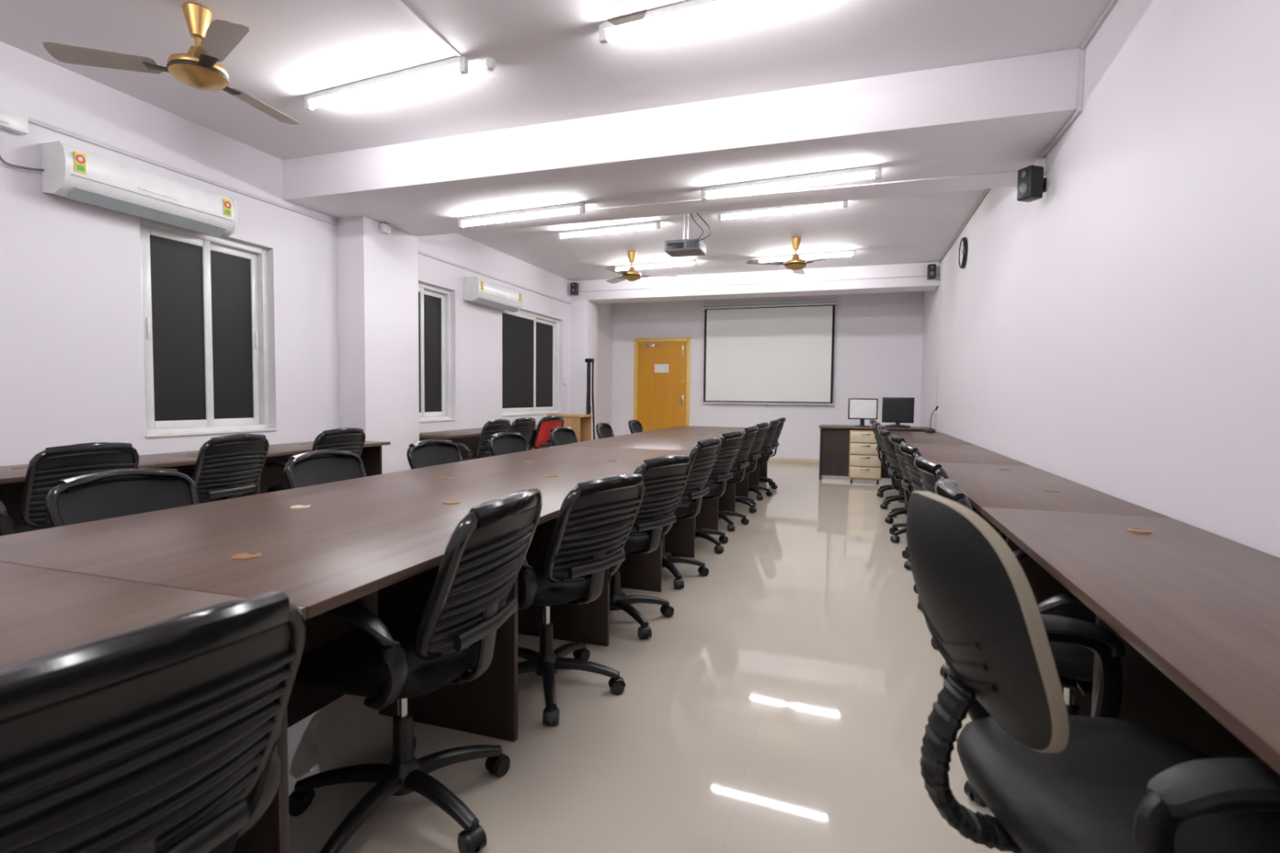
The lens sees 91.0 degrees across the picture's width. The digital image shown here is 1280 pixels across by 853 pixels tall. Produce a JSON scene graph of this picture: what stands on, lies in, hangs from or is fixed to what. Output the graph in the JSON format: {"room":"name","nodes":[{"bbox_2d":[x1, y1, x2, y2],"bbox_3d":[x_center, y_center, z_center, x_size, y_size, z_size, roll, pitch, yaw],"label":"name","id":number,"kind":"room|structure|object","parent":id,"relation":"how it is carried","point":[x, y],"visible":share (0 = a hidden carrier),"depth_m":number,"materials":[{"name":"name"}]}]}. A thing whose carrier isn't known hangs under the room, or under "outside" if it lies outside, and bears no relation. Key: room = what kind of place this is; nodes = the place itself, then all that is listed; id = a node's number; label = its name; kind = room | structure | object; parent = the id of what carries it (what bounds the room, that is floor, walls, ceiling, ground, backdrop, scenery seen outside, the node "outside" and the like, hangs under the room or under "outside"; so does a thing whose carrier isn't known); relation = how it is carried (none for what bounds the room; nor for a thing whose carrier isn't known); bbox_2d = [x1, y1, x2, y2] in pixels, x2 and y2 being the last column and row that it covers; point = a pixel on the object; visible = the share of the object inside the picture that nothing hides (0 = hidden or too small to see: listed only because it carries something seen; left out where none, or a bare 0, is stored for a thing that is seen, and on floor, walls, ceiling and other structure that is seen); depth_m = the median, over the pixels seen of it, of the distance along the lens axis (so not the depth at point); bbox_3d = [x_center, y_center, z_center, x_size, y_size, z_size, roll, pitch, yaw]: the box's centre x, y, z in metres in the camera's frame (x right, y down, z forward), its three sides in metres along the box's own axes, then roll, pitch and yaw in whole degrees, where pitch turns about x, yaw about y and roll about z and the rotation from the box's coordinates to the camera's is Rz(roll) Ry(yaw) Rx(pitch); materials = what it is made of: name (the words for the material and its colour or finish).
{"room":"conference room","nodes":[
{"label":"conference room","id":0,"kind":"room"},
{"bbox_2d":[0,40,613,466],"bbox_3d":[-2.705,-0.679,6.091,0.200,3.050,13.100,2,3,18],"label":"wall","id":1,"kind":"structure","parent":0,"point":[72,358],"depth_m":4.05,"materials":[{"name":"paint"}]},
{"bbox_2d":[0,106,44,171],"bbox_3d":[-3.419,-1.568,3.444,0.066,0.292,0.267,2,3,18],"label":"switch box","id":2,"kind":"object","parent":1,"relation":"attached to","point":[11,121],"visible":1,"depth_m":3.42,"materials":[{"name":"white plastic"}]},
{"bbox_2d":[40,140,237,237],"bbox_3d":[-3.144,-1.479,4.039,0.211,0.298,1.040,2,3,18],"label":"air conditioner","id":3,"kind":"object","parent":1,"relation":"attached to","point":[70,171],"visible":1,"depth_m":3.86,"materials":[{"name":"white plastic"}]},
{"bbox_2d":[27,116,337,226],"bbox_3d":[-3.684,-1.679,2.712,0.018,0.025,6.160,2,3,18],"label":"trim","id":4,"kind":"structure","parent":1,"relation":"attached to","point":[33,121],"depth_m":4.21,"materials":[{"name":"plastic"}]},
{"bbox_2d":[139,217,277,437],"bbox_3d":[-3.165,-0.677,4.609,0.164,1.460,1.000,2,3,18],"label":"window","id":5,"kind":"structure","parent":1,"relation":"in","point":[206,347],"depth_m":4.57,"materials":[{"name":"white plastic"}]},
{"bbox_2d":[417,282,456,422],"bbox_3d":[-2.384,-0.812,6.954,0.164,1.520,0.950,2,3,18],"label":"window","id":6,"kind":"structure","parent":1,"relation":"in","point":[434,302],"depth_m":7.19,"materials":[{"name":"white plastic"}]},
{"bbox_2d":[463,276,523,312],"bbox_3d":[-1.835,-1.656,7.973,0.211,0.298,1.060,2,3,18],"label":"air conditioner","id":7,"kind":"object","parent":1,"relation":"attached to","point":[477,290],"visible":1,"depth_m":7.75,"materials":[{"name":"white plastic"}]},
{"bbox_2d":[417,250,571,304],"bbox_3d":[-1.808,-1.932,8.347,0.018,0.025,4.250,2,3,18],"label":"trim","id":8,"kind":"structure","parent":1,"relation":"attached to","point":[419,251],"depth_m":7.92,"materials":[{"name":"plastic"}]},
{"bbox_2d":[502,309,562,416],"bbox_3d":[-1.611,-0.926,9.276,0.164,1.500,1.850,2,3,18],"label":"window","id":9,"kind":"structure","parent":1,"relation":"in","point":[530,340],"depth_m":9.24,"materials":[{"name":"white plastic"}]},
{"bbox_2d":[563,377,567,384],"bbox_3d":[-1.214,-0.748,10.233,0.020,0.120,0.100,2,3,18],"label":"light switch","id":10,"kind":"object","parent":1,"relation":"attached to","point":[565,380],"visible":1,"depth_m":10.21,"materials":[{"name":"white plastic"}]},
{"bbox_2d":[336,216,419,474],"bbox_3d":[-2.475,-0.512,6.001,0.300,2.730,0.740,2,3,18],"label":"pillar","id":11,"kind":"structure","parent":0,"point":[377,271],"depth_m":5.76,"materials":[{"name":"paint"}]},
{"bbox_2d":[378,222,391,234],"bbox_3d":[-2.337,-1.815,5.759,0.050,0.080,0.100,2,3,18],"label":"power socket","id":12,"kind":"object","parent":11,"relation":"attached to","point":[384,228],"visible":1,"depth_m":5.73,"materials":[{"name":"white plastic"}]},
{"bbox_2d":[0,0,1111,280],"bbox_3d":[0.035,-2.189,5.112,5.940,0.120,13.500,2,3,18],"label":"ceiling","id":13,"kind":"structure","parent":0,"point":[553,64],"depth_m":3.57,"materials":[{"name":"paint"}]},
{"bbox_2d":[42,1,300,124],"bbox_3d":[-2.150,-1.875,3.222,1.093,0.372,0.956,1,3,13],"label":"ceiling fan","id":14,"kind":"object","parent":13,"relation":"hanging from","point":[198,68],"depth_m":3.01,"materials":[{"name":"gold metal"}]},
{"bbox_2d":[304,55,468,111],"bbox_3d":[-1.546,-2.038,3.756,1.264,0.085,0.048,2,3,23],"label":"tube light","id":15,"kind":"object","parent":13,"relation":"attached to","point":[457,64],"visible":1,"depth_m":3.72,"materials":[{"name":"white plastic"}]},
{"bbox_2d":[395,0,460,55],"bbox_3d":[-1.277,-2.018,2.639,0.015,0.010,1.770,2,3,18],"label":"trim","id":16,"kind":"structure","parent":13,"relation":"attached to","point":[399,2],"depth_m":3.21,"materials":[{"name":"paint"}]},
{"bbox_2d":[483,57,496,71],"bbox_3d":[-0.847,-2.035,3.545,0.070,0.055,0.070,2,3,18],"label":"sensor","id":17,"kind":"object","parent":13,"relation":"attached to","point":[490,64],"visible":1,"depth_m":3.52,"materials":[{"name":"white plastic"}]},
{"bbox_2d":[457,202,585,228],"bbox_3d":[-1.029,-1.788,5.336,1.264,0.085,0.048,2,3,23],"label":"tube light","id":18,"kind":"object","parent":13,"relation":"attached to","point":[581,206],"visible":1,"depth_m":5.30,"materials":[{"name":"white plastic"}]},
{"bbox_2d":[557,220,660,239],"bbox_3d":[-0.366,-2.182,6.986,1.264,0.085,0.048,2,3,23],"label":"tube light","id":19,"kind":"object","parent":13,"relation":"attached to","point":[657,223],"visible":1,"depth_m":6.96,"materials":[{"name":"white plastic"}]},
{"bbox_2d":[606,0,651,31],"bbox_3d":[0.056,-1.803,2.225,1.093,0.372,0.956,0,3,-17],"label":"ceiling fan","id":20,"kind":"object","parent":13,"relation":"hanging from","point":[628,15],"depth_m":2.59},
{"bbox_2d":[604,250,678,283],"bbox_3d":[0.021,-2.094,8.226,0.956,0.372,1.093,1,3,-2],"label":"ceiling fan","id":21,"kind":"object","parent":13,"relation":"hanging from","point":[631,274],"depth_m":8.17,"materials":[{"name":"gold metal"}]},
{"bbox_2d":[613,258,696,270],"bbox_3d":[0.192,-2.266,8.853,1.264,0.085,0.048,2,3,23],"label":"tube light","id":22,"kind":"object","parent":13,"relation":"attached to","point":[694,260],"visible":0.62,"depth_m":8.79,"materials":[{"name":"white plastic"}]},
{"bbox_2d":[282,48,1079,236],"bbox_3d":[-0.062,-1.957,4.838,5.540,0.320,1.300,2,3,18],"label":"ceiling beam","id":23,"kind":"structure","parent":13,"relation":"attached to","point":[998,115],"depth_m":4.23,"materials":[{"name":"white paint"}]},
{"bbox_2d":[599,0,773,44],"bbox_3d":[0.377,-1.978,2.950,1.264,0.085,0.048,2,3,23],"label":"tube light","id":24,"kind":"object","parent":13,"relation":"attached to","point":[690,10],"visible":1,"depth_m":3.02,"materials":[{"name":"white plastic"}]},
{"bbox_2d":[664,213,711,257],"bbox_3d":[0.499,-1.941,6.189,0.454,0.470,0.323,2,3,18],"label":"ceiling projector","id":25,"kind":"object","parent":13,"relation":"hanging from","point":[693,246],"depth_m":6.10,"materials":[{"name":"grey plastic"}]},
{"bbox_2d":[570,262,940,303],"bbox_3d":[1.555,-2.175,9.696,5.540,0.320,0.450,2,3,18],"label":"ceiling beam","id":26,"kind":"structure","parent":13,"relation":"attached to","point":[911,283],"depth_m":9.40,"materials":[{"name":"white paint"}]},
{"bbox_2d":[569,274,940,292],"bbox_3d":[1.480,-2.143,9.475,5.540,0.015,0.020,2,3,18],"label":"trim","id":27,"kind":"structure","parent":26,"relation":"attached to","point":[935,274],"depth_m":9.35,"materials":[{"name":"plastic"}]},
{"bbox_2d":[717,200,848,221],"bbox_3d":[1.374,-2.124,6.167,1.264,0.085,0.048,2,3,23],"label":"tube light","id":28,"kind":"object","parent":13,"relation":"attached to","point":[844,205],"visible":0.8,"depth_m":6.17,"materials":[{"name":"white plastic"}]},
{"bbox_2d":[701,164,882,199],"bbox_3d":[1.040,-1.724,4.461,1.264,0.085,0.048,2,3,23],"label":"tube light","id":29,"kind":"object","parent":13,"relation":"attached to","point":[877,169],"visible":1,"depth_m":4.42,"materials":[{"name":"white plastic"}]},
{"bbox_2d":[746,236,844,274],"bbox_3d":[1.879,-2.041,7.539,1.093,0.372,0.956,2,3,18],"label":"ceiling fan","id":30,"kind":"object","parent":13,"relation":"hanging from","point":[796,264],"depth_m":7.36,"materials":[{"name":"gold metal"}]},
{"bbox_2d":[755,248,855,261],"bbox_3d":[2.144,-2.214,8.196,1.264,0.085,0.048,2,3,23],"label":"tube light","id":31,"kind":"object","parent":13,"relation":"attached to","point":[852,251],"visible":0.79,"depth_m":8.13,"materials":[{"name":"white plastic"}]},
{"bbox_2d":[927,263,936,279],"bbox_3d":[3.973,-2.105,8.571,0.101,0.194,0.162,2,3,18],"label":"speaker","id":32,"kind":"object","parent":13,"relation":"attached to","point":[931,268],"visible":1,"depth_m":8.50},
{"bbox_2d":[570,282,578,295],"bbox_3d":[-1.056,-2.239,10.238,0.101,0.194,0.162,2,3,18],"label":"speaker","id":33,"kind":"object","parent":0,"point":[574,286],"visible":1,"depth_m":10.17},
{"bbox_2d":[569,300,597,439],"bbox_3d":[-0.947,-0.718,10.594,0.300,2.730,0.450,2,3,18],"label":"pillar","id":34,"kind":"structure","parent":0,"point":[584,313],"depth_m":10.38,"materials":[{"name":"paint"}]},
{"bbox_2d":[287,462,1013,852],"bbox_3d":[0.002,0.977,5.265,5.940,0.120,13.500,2,3,18],"label":"floor","id":35,"kind":"structure","parent":0,"point":[789,690],"depth_m":2.22,"materials":[{"name":"tile"}]},
{"bbox_2d":[0,442,138,536],"bbox_3d":[-2.951,0.527,3.175,0.688,0.919,0.617,2,3,22],"label":"office chair","id":36,"kind":"object","parent":35,"relation":"on","point":[51,465],"visible":0.35,"depth_m":2.95,"materials":[{"name":"black plastic"}]},
{"bbox_2d":[44,468,199,527],"bbox_3d":[-1.752,0.608,2.375,0.688,0.859,0.617,2,3,22],"label":"mesh office chair","id":37,"kind":"object","parent":35,"relation":"on","point":[107,495],"visible":0.16,"depth_m":2.44,"materials":[{"name":"black plastic"}]},
{"bbox_2d":[0,591,306,852],"bbox_3d":[-0.856,0.668,0.900,0.699,0.900,0.615,2,3,25],"label":"office chair","id":38,"kind":"object","parent":35,"relation":"on","point":[155,737],"visible":1,"depth_m":0.75,"materials":[{"name":"black plastic"}]},
{"bbox_2d":[0,440,390,525],"bbox_3d":[-3.315,0.612,3.029,0.607,0.755,5.397,2,3,18],"label":"computer desk","id":39,"kind":"object","parent":35,"relation":"on","point":[12,477],"visible":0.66,"depth_m":4.28,"materials":[{"name":"brown wood"}]},
{"bbox_2d":[191,433,269,503],"bbox_3d":[-2.709,0.494,3.898,0.688,0.919,0.617,1,3,18],"label":"office chair","id":40,"kind":"object","parent":35,"relation":"on","point":[227,467],"visible":0.64,"depth_m":3.76,"materials":[{"name":"black plastic"}]},
{"bbox_2d":[265,427,365,493],"bbox_3d":[-2.443,0.458,4.702,0.688,0.919,0.617,2,3,21],"label":"office chair","id":41,"kind":"object","parent":35,"relation":"on","point":[353,439],"visible":0.32,"depth_m":4.54,"materials":[{"name":"black plastic"}]},
{"bbox_2d":[284,449,366,488],"bbox_3d":[-1.438,0.566,3.322,0.688,0.859,0.617,2,3,19],"label":"mesh office chair","id":42,"kind":"object","parent":35,"relation":"on","point":[324,466],"visible":0.12,"depth_m":3.39,"materials":[{"name":"black plastic"}]},
{"bbox_2d":[0,426,767,852],"bbox_3d":[-0.336,0.583,4.278,1.300,0.755,9.647,2,3,18],"label":"conference table","id":43,"kind":"object","parent":35,"relation":"on","point":[376,544],"visible":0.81,"depth_m":1.98,"materials":[{"name":"brown wood"}]},
{"bbox_2d":[288,488,542,852],"bbox_3d":[-0.629,0.621,1.726,0.688,0.919,0.617,1,3,15],"label":"office chair","id":44,"kind":"object","parent":35,"relation":"on","point":[401,656],"visible":0.98,"depth_m":1.59,"materials":[{"name":"black plastic"}]},
{"bbox_2d":[406,439,462,469],"bbox_3d":[-1.146,0.526,4.195,0.688,0.859,0.617,2,3,22],"label":"mesh office chair","id":45,"kind":"object","parent":35,"relation":"on","point":[429,452],"visible":0.2,"depth_m":4.28,"materials":[{"name":"black plastic"}]},
{"bbox_2d":[419,424,537,458],"bbox_3d":[-1.770,0.404,7.675,0.607,0.755,2.597,2,3,18],"label":"computer desk","id":46,"kind":"object","parent":35,"relation":"on","point":[469,437],"visible":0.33,"depth_m":7.19,"materials":[{"name":"brown wood"}]},
{"bbox_2d":[453,418,510,461],"bbox_3d":[-1.733,0.373,6.613,0.688,0.919,0.617,2,3,23],"label":"office chair","id":47,"kind":"object","parent":35,"relation":"on","point":[496,426],"visible":0.41,"depth_m":6.38,"materials":[{"name":"black leather"}]},
{"bbox_2d":[477,417,535,447],"bbox_3d":[-1.563,0.345,7.229,0.700,0.919,0.615,2,3,24],"label":"office chair","id":48,"kind":"object","parent":35,"relation":"on","point":[525,426],"visible":0.33,"depth_m":7.05,"materials":[{"name":"black leather"}]},
{"bbox_2d":[488,432,529,456],"bbox_3d":[-0.840,0.485,5.115,0.688,0.859,0.617,2,3,23],"label":"mesh office chair","id":49,"kind":"object","parent":35,"relation":"on","point":[500,443],"visible":0.2,"depth_m":5.21,"materials":[{"name":"black plastic"}]},
{"bbox_2d":[528,415,564,449],"bbox_3d":[-1.318,0.318,7.838,0.688,0.919,0.617,2,3,33],"label":"office chair","id":50,"kind":"object","parent":35,"relation":"on","point":[542,436],"visible":0.32,"depth_m":7.61,"materials":[{"name":"red leather"}]},
{"bbox_2d":[550,426,577,446],"bbox_3d":[-0.504,0.440,6.128,0.688,0.859,0.617,2,3,19],"label":"mesh office chair","id":51,"kind":"object","parent":35,"relation":"on","point":[559,436],"visible":0.19,"depth_m":6.22,"materials":[{"name":"black plastic"}]},
{"bbox_2d":[546,413,593,442],"bbox_3d":[-1.020,0.269,9.213,0.520,0.890,0.480,2,3,18],"label":"base cabinet","id":52,"kind":"object","parent":35,"relation":"on","point":[581,424],"visible":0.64,"depth_m":9.10,"materials":[{"name":"beige laminate"}]},
{"bbox_2d":[517,473,644,725],"bbox_3d":[-0.341,0.604,2.481,0.699,0.887,0.615,3,3,36],"label":"office chair","id":53,"kind":"object","parent":35,"relation":"on","point":[595,521],"visible":0.92,"depth_m":2.29,"materials":[{"name":"black plastic"}]},
{"bbox_2d":[585,358,595,439],"bbox_3d":[-0.805,-0.191,9.885,0.217,1.752,0.195,2,3,18],"label":"tripod stand","id":54,"kind":"object","parent":35,"relation":"on","point":[588,361],"visible":0.62,"depth_m":9.88,"materials":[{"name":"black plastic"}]},
{"bbox_2d":[595,422,614,439],"bbox_3d":[-0.149,0.392,7.196,0.688,0.859,0.617,1,3,14],"label":"mesh office chair","id":55,"kind":"object","parent":35,"relation":"on","point":[603,430],"visible":0.2,"depth_m":7.29,"materials":[{"name":"black plastic"}]},
{"bbox_2d":[628,419,644,433],"bbox_3d":[0.198,0.345,8.239,0.688,0.859,0.617,1,3,15],"label":"mesh office chair","id":56,"kind":"object","parent":35,"relation":"on","point":[635,426],"visible":0.15,"depth_m":8.34,"materials":[{"name":"black plastic"}]},
{"bbox_2d":[609,454,691,639],"bbox_3d":[-0.106,0.568,3.223,0.688,0.891,0.617,3,4,38],"label":"office chair","id":57,"kind":"object","parent":35,"relation":"on","point":[665,477],"visible":0.73,"depth_m":3.06,"materials":[{"name":"black plastic"}]},
{"bbox_2d":[662,437,721,589],"bbox_3d":[0.166,0.516,4.065,0.699,0.919,0.615,2,3,26],"label":"office chair","id":58,"kind":"object","parent":35,"relation":"on","point":[703,455],"visible":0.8,"depth_m":3.89,"materials":[{"name":"black plastic"}]},
{"bbox_2d":[694,431,742,553],"bbox_3d":[0.434,0.480,4.869,0.688,0.919,0.617,2,3,30],"label":"office chair","id":59,"kind":"object","parent":35,"relation":"on","point":[731,442],"visible":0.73,"depth_m":4.71,"materials":[{"name":"black plastic"}]},
{"bbox_2d":[718,426,758,531],"bbox_3d":[0.715,0.442,5.716,0.699,0.919,0.615,2,3,24],"label":"office chair","id":60,"kind":"object","parent":35,"relation":"on","point":[749,433],"visible":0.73,"depth_m":5.53,"materials":[{"name":"black plastic"}]},
{"bbox_2d":[735,422,768,513],"bbox_3d":[0.972,0.406,6.514,0.688,0.919,0.617,2,3,26],"label":"office chair","id":61,"kind":"object","parent":35,"relation":"on","point":[753,455],"visible":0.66,"depth_m":6.36,"materials":[{"name":"black plastic"}]},
{"bbox_2d":[748,419,780,500],"bbox_3d":[1.280,0.368,7.382,0.699,0.919,0.615,2,3,23],"label":"office chair","id":62,"kind":"object","parent":35,"relation":"on","point":[766,447],"visible":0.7,"depth_m":7.18,"materials":[{"name":"black plastic"}]},
{"bbox_2d":[758,417,786,488],"bbox_3d":[1.532,0.333,8.162,0.688,0.919,0.617,2,3,22],"label":"office chair","id":63,"kind":"object","parent":35,"relation":"on","point":[775,442],"visible":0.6,"depth_m":8.02,"materials":[{"name":"black leather"}]},
{"bbox_2d":[848,430,881,484],"bbox_3d":[3.105,0.422,8.667,0.420,0.725,0.199,2,3,18],"label":"drawer pedestal","id":64,"kind":"object","parent":35,"relation":"on","point":[864,463],"visible":0.87,"depth_m":8.59,"materials":[{"name":"beige laminate"}]},
{"bbox_2d":[818,424,934,479],"bbox_3d":[3.349,0.385,9.019,1.500,0.770,0.620,2,3,18],"label":"desk","id":65,"kind":"object","parent":35,"relation":"on","point":[834,441],"visible":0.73,"depth_m":8.97,"materials":[{"name":"brown wood"}]},
{"bbox_2d":[848,398,878,426],"bbox_3d":[3.195,-0.203,9.023,0.400,0.400,0.220,1,3,13],"label":"computer monitor","id":66,"kind":"object","parent":65,"relation":"on","point":[862,409],"visible":1,"depth_m":8.98,"materials":[{"name":"black plastic"}]},
{"bbox_2d":[884,425,910,427],"bbox_3d":[3.655,-0.003,8.926,0.320,0.020,0.270,2,3,18],"label":"monitor riser","id":67,"kind":"object","parent":65,"relation":"on","point":[906,426],"visible":0.88,"depth_m":8.80,"materials":[{"name":"black plastic"}]},
{"bbox_2d":[881,397,914,426],"bbox_3d":[3.661,-0.213,8.920,0.420,0.400,0.220,2,3,24],"label":"computer monitor","id":68,"kind":"object","parent":67,"relation":"on","point":[897,411],"visible":1,"depth_m":8.88,"materials":[{"name":"black plastic"}]},
{"bbox_2d":[869,419,898,497],"bbox_3d":[3.105,0.380,7.519,0.700,0.919,0.615,1,3,17],"label":"office chair","id":69,"kind":"object","parent":35,"relation":"on","point":[880,491],"visible":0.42,"depth_m":7.49,"materials":[{"name":"black plastic"}]},
{"bbox_2d":[873,422,905,509],"bbox_3d":[2.837,0.418,6.683,0.699,0.919,0.615,2,3,21],"label":"office chair","id":70,"kind":"object","parent":35,"relation":"on","point":[888,500],"visible":0.31,"depth_m":6.66,"materials":[{"name":"black plastic"}]},
{"bbox_2d":[877,424,907,524],"bbox_3d":[2.594,0.452,5.923,0.699,0.919,0.615,2,3,22],"label":"office chair","id":71,"kind":"object","parent":35,"relation":"on","point":[894,513],"visible":0.18,"depth_m":5.90,"materials":[{"name":"black plastic"}]},
{"bbox_2d":[878,428,909,542],"bbox_3d":[2.322,0.486,5.167,0.699,0.919,0.615,1,3,15],"label":"office chair","id":72,"kind":"object","parent":35,"relation":"on","point":[894,469],"visible":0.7,"depth_m":5.12,"materials":[{"name":"black plastic"}]},
{"bbox_2d":[889,434,913,570],"bbox_3d":[2.095,0.523,4.358,0.699,0.919,0.615,1,3,15],"label":"office chair","id":73,"kind":"object","parent":35,"relation":"on","point":[897,440],"visible":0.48,"depth_m":4.34,"materials":[{"name":"black plastic"}]},
{"bbox_2d":[898,442,924,610],"bbox_3d":[1.818,0.560,3.523,0.699,0.919,0.615,1,3,14],"label":"office chair","id":74,"kind":"object","parent":35,"relation":"on","point":[910,452],"visible":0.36,"depth_m":3.48,"materials":[{"name":"black plastic"}]},
{"bbox_2d":[913,456,1006,679],"bbox_3d":[1.540,0.598,2.688,0.699,0.919,0.615,1,3,13],"label":"office chair","id":75,"kind":"object","parent":35,"relation":"on","point":[931,471],"visible":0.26,"depth_m":2.63,"materials":[{"name":"black plastic"}]},
{"bbox_2d":[934,478,1096,806],"bbox_3d":[1.240,0.635,1.856,0.699,0.919,0.615,2,3,22],"label":"office chair","id":76,"kind":"object","parent":35,"relation":"on","point":[1074,664],"visible":0.13,"depth_m":1.70,"materials":[{"name":"black plastic"}]},
{"bbox_2d":[888,431,1279,775],"bbox_3d":[2.014,0.643,3.552,0.620,0.755,9.747,2,3,18],"label":"computer desk","id":77,"kind":"object","parent":35,"relation":"on","point":[1194,611],"visible":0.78,"depth_m":1.44,"materials":[{"name":"brown wood"}]},
{"bbox_2d":[925,405,938,432],"bbox_3d":[3.662,-0.091,7.881,0.126,0.338,0.140,2,3,18],"label":"gooseneck microphone","id":78,"kind":"object","parent":77,"relation":"on","point":[930,430],"visible":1,"depth_m":7.86,"materials":[{"name":"black plastic"}]},
{"bbox_2d":[906,490,1279,852],"bbox_3d":[0.827,0.625,1.119,0.690,1.000,0.681,1,3,3],"label":"office chair","id":79,"kind":"object","parent":35,"relation":"on","point":[1051,780],"visible":1,"depth_m":1.03,"materials":[{"name":"black leather"}]},
{"bbox_2d":[611,291,924,459],"bbox_3d":[2.116,-0.889,11.492,5.940,3.050,0.200,2,3,18],"label":"wall","id":80,"kind":"structure","parent":0,"point":[878,347],"depth_m":11.09,"materials":[{"name":"paint"}]},
{"bbox_2d":[633,337,690,431],"bbox_3d":[0.398,-0.538,11.933,1.100,2.270,0.078,2,3,18],"label":"door","id":81,"kind":"structure","parent":80,"relation":"in","point":[661,393],"depth_m":11.93,"materials":[{"name":"wood"}]},
{"bbox_2d":[701,298,838,405],"bbox_3d":[2.275,-1.286,11.249,2.395,1.870,0.123,2,3,18],"label":"projection screen","id":82,"kind":"object","parent":80,"relation":"attached to","point":[764,353],"visible":1,"depth_m":11.21,"materials":[{"name":"white fabric"}]},
{"bbox_2d":[767,457,819,464],"bbox_3d":[2.067,0.593,11.463,5.540,0.090,0.012,2,3,18],"label":"baseboard","id":83,"kind":"structure","parent":80,"relation":"attached to","point":[795,460],"depth_m":11.23,"materials":[{"name":"beige plastic"}]},
{"bbox_2d":[862,302,867,309],"bbox_3d":[3.848,-2.061,10.742,0.080,0.100,0.030,2,3,18],"label":"power socket","id":84,"kind":"object","parent":80,"relation":"attached to","point":[864,304],"visible":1,"depth_m":10.73,"materials":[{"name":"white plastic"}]},
{"bbox_2d":[920,0,1279,558],"bbox_3d":[2.742,-0.534,4.285,0.200,3.050,13.100,2,3,18],"label":"wall","id":85,"kind":"structure","parent":0,"point":[1114,331],"depth_m":2.55,"materials":[{"name":"paint"}]},
{"bbox_2d":[595,169,1018,209],"bbox_3d":[1.133,-1.775,4.752,3.170,0.009,0.015,2,3,18],"label":"trim","id":86,"kind":"structure","parent":85,"relation":"attached to","point":[1008,171],"depth_m":4.68,"materials":[{"name":"paint"}]},
{"bbox_2d":[958,236,968,268],"bbox_3d":[3.463,-1.862,6.739,0.042,0.330,0.330,2,3,18],"label":"round clock","id":87,"kind":"object","parent":85,"relation":"attached to","point":[963,247],"visible":1,"depth_m":6.66,"materials":[{"name":"black plastic"}]},
{"bbox_2d":[935,0,1118,429],"bbox_3d":[2.334,-0.875,3.377,0.020,2.290,11.150,2,3,18],"label":"trim","id":88,"kind":"structure","parent":85,"relation":"attached to","point":[1082,49],"depth_m":3.40,"materials":[{"name":"plastic"}]},
{"bbox_2d":[1017,164,1046,202],"bbox_3d":[2.451,-1.510,3.919,0.162,0.194,0.101,0,3,-17],"label":"speaker","id":89,"kind":"object","parent":85,"relation":"attached to","point":[1031,183],"visible":1,"depth_m":3.87},
{"bbox_2d":[1033,156,1046,174],"bbox_3d":[2.545,-1.607,4.007,0.053,0.184,0.100,2,3,18],"label":"power socket","id":90,"kind":"object","parent":85,"relation":"attached to","point":[1042,162],"visible":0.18,"depth_m":3.96,"materials":[{"name":"white plastic"}]}
]}

